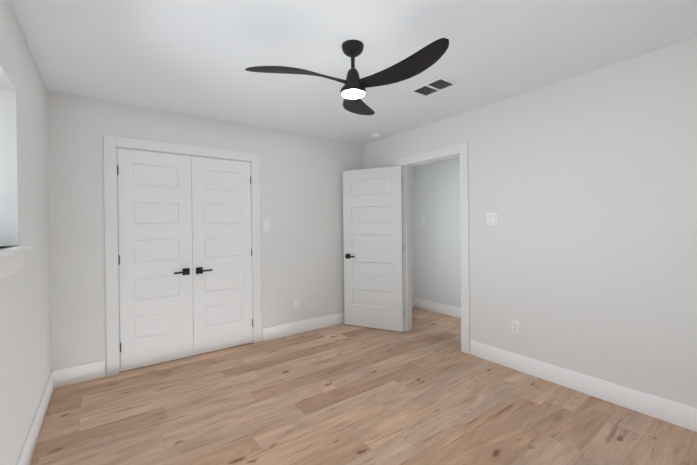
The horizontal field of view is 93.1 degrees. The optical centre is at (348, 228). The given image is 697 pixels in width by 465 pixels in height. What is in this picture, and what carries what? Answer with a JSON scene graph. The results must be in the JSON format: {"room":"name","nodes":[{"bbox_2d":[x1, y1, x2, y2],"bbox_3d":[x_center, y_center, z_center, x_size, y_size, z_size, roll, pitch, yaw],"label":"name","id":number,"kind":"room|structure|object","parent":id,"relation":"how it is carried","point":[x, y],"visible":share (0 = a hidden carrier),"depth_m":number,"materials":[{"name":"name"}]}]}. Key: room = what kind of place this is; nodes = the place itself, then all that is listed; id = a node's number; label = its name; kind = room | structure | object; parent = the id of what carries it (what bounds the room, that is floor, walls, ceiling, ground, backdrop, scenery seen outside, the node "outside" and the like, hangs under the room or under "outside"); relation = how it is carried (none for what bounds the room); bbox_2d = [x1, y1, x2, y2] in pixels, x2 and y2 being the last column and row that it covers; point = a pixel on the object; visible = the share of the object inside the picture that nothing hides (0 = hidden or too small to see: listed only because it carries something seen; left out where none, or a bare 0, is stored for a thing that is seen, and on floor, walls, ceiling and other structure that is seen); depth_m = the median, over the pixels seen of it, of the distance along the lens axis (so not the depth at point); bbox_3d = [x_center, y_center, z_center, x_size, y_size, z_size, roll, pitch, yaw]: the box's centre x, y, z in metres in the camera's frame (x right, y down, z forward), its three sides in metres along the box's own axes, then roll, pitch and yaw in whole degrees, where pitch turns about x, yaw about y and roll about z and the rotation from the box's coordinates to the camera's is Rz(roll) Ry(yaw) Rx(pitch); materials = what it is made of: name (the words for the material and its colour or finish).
{"room":"empty bedroom","nodes":[
{"label":"empty bedroom","id":0,"kind":"room"},
{"bbox_2d":[0,0,50,464],"bbox_3d":[-1.322,0.086,1.053,0.150,2.440,4.220,-1,0,-36],"label":"wall","id":1,"kind":"structure","parent":0,"point":[25,344],"depth_m":1.81,"materials":[{"name":"white paint"}]},
{"bbox_2d":[0,245,31,279],"bbox_3d":[-1.426,0.153,1.283,0.135,0.123,1.185,-1,0,-36],"label":"window sill","id":2,"kind":"structure","parent":1,"relation":"attached to","point":[11,260],"depth_m":1.50,"materials":[{"name":"white paint"}]},
{"bbox_2d":[17,370,56,464],"bbox_3d":[-1.242,1.234,1.109,0.016,0.143,3.980,-1,0,-36],"label":"baseboard","id":3,"kind":"structure","parent":1,"relation":"attached to","point":[26,454],"depth_m":2.05,"materials":[{"name":"white paint"}]},
{"bbox_2d":[47,90,414,375],"bbox_3d":[-0.729,0.063,4.039,4.593,2.440,0.120,-1,0,-36],"label":"wall","id":4,"kind":"structure","parent":0,"point":[301,212],"depth_m":3.36,"materials":[{"name":"white paint"}]},
{"bbox_2d":[57,360,104,386],"bbox_3d":[-2.272,1.235,2.812,0.324,0.143,0.016,-1,0,-36],"label":"baseboard","id":5,"kind":"structure","parent":4,"relation":"attached to","point":[85,372],"depth_m":2.80,"materials":[{"name":"white paint"}]},
{"bbox_2d":[117,148,193,371],"bbox_3d":[-1.817,0.283,3.147,0.614,2.018,0.096,-1,0,-36],"label":"closet door","id":6,"kind":"structure","parent":4,"relation":"in","point":[155,254],"depth_m":3.14,"materials":[{"name":"white paint"}]},
{"bbox_2d":[103,135,261,375],"bbox_3d":[-1.612,0.271,3.386,1.268,2.050,0.120,-1,0,-36],"label":"door frame","id":7,"kind":"structure","parent":4,"relation":"attached to","point":[117,227],"depth_m":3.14,"materials":[{"name":"white paint"}]},
{"bbox_2d":[191,156,252,354],"bbox_3d":[-1.323,0.275,3.512,0.614,2.018,0.096,-1,0,-36],"label":"closet door","id":8,"kind":"structure","parent":4,"relation":"in","point":[221,252],"depth_m":3.51,"materials":[{"name":"white paint"}]},
{"bbox_2d":[263,221,268,230],"bbox_3d":[-0.945,-0.029,3.797,0.070,0.115,0.013,-1,0,-36],"label":"light switch","id":9,"kind":"object","parent":4,"relation":"attached to","point":[265,225],"visible":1,"depth_m":3.79,"materials":[{"name":"white plastic"}]},
{"bbox_2d":[294,299,298,308],"bbox_3d":[-0.630,0.926,4.029,0.070,0.115,0.012,-1,0,-36],"label":"outlet","id":10,"kind":"object","parent":4,"relation":"attached to","point":[296,303],"visible":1,"depth_m":4.03,"materials":[{"name":"white plastic"}]},
{"bbox_2d":[262,312,343,340],"bbox_3d":[-0.372,1.207,4.216,1.515,0.143,0.016,-1,0,-36],"label":"baseboard","id":11,"kind":"structure","parent":4,"relation":"attached to","point":[273,332],"depth_m":4.05,"materials":[{"name":"white paint"}]},
{"bbox_2d":[10,0,696,144],"bbox_3d":[0.273,-1.210,2.657,4.593,0.100,4.900,-1,0,-36],"label":"ceiling","id":12,"kind":"structure","parent":0,"point":[195,57],"depth_m":2.13,"materials":[{"name":"white paint"}]},
{"bbox_2d":[245,38,448,114],"bbox_3d":[0.053,-0.994,1.975,1.128,0.319,1.081,-1,0,-36],"label":"ceiling fan","id":13,"kind":"object","parent":12,"relation":"hanging from","point":[353,91],"visible":1,"depth_m":1.97,"materials":[{"name":"black plastic"}]},
{"bbox_2d":[372,133,380,137],"bbox_3d":[0.347,-1.150,4.129,0.112,0.038,0.112,-1,0,-36],"label":"smoke detector","id":14,"kind":"object","parent":12,"relation":"attached to","point":[376,135],"visible":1,"depth_m":4.09,"materials":[{"name":"white plastic"}]},
{"bbox_2d":[409,77,457,96],"bbox_3d":[0.698,-1.161,2.728,0.215,0.008,0.330,-1,0,-36],"label":"ceiling vent","id":15,"kind":"object","parent":12,"relation":"in","point":[437,85],"visible":1,"depth_m":2.71,"materials":[{"name":"white metal"}]},
{"bbox_2d":[30,307,696,464],"bbox_3d":[0.301,1.330,2.671,4.593,0.100,4.900,-1,0,-36],"label":"floor","id":16,"kind":"structure","parent":0,"point":[425,390],"depth_m":2.29,"materials":[{"name":"brown wood"}]},
{"bbox_2d":[414,157,460,307],"bbox_3d":[2.323,0.032,3.671,0.120,2.440,4.100,-1,0,-36],"label":"wall","id":17,"kind":"structure","parent":0,"point":[437,235],"depth_m":4.87,"materials":[{"name":"white paint"}]},
{"bbox_2d":[415,298,460,317],"bbox_3d":[2.245,1.181,3.685,0.016,0.143,3.980,-1,0,-36],"label":"baseboard","id":18,"kind":"structure","parent":17,"relation":"attached to","point":[449,310],"depth_m":4.90,"materials":[{"name":"white paint"}]},
{"bbox_2d":[363,37,696,407],"bbox_3d":[1.487,0.044,3.053,0.120,2.440,4.100,-1,0,-36],"label":"wall","id":19,"kind":"structure","parent":0,"point":[583,256],"depth_m":2.48,"materials":[{"name":"white paint"}]},
{"bbox_2d":[343,166,403,331],"bbox_3d":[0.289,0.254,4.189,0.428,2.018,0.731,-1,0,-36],"label":"open bedroom door","id":20,"kind":"structure","parent":19,"relation":"in","point":[373,243],"depth_m":4.17,"materials":[{"name":"white paint"}]},
{"bbox_2d":[397,142,469,353],"bbox_3d":[0.967,0.203,3.760,0.156,2.127,0.999,-1,0,-36],"label":"door frame","id":21,"kind":"structure","parent":19,"relation":"attached to","point":[461,149],"depth_m":3.50,"materials":[{"name":"white paint"}]},
{"bbox_2d":[486,212,497,224],"bbox_3d":[1.355,-0.089,3.117,0.013,0.115,0.116,-1,0,-36],"label":"light switch","id":22,"kind":"object","parent":19,"relation":"attached to","point":[491,218],"visible":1,"depth_m":3.12,"materials":[{"name":"white plastic"}]},
{"bbox_2d":[512,320,519,333],"bbox_3d":[1.493,0.882,2.950,0.012,0.115,0.070,-1,0,-36],"label":"outlet","id":23,"kind":"object","parent":19,"relation":"attached to","point":[515,326],"visible":1,"depth_m":2.95,"materials":[{"name":"white plastic"}]},
{"bbox_2d":[470,340,696,431],"bbox_3d":[1.900,1.192,2.404,0.016,0.143,2.267,-1,0,-36],"label":"baseboard","id":24,"kind":"structure","parent":19,"relation":"attached to","point":[676,413],"depth_m":2.46,"materials":[{"name":"white paint"}]}
]}

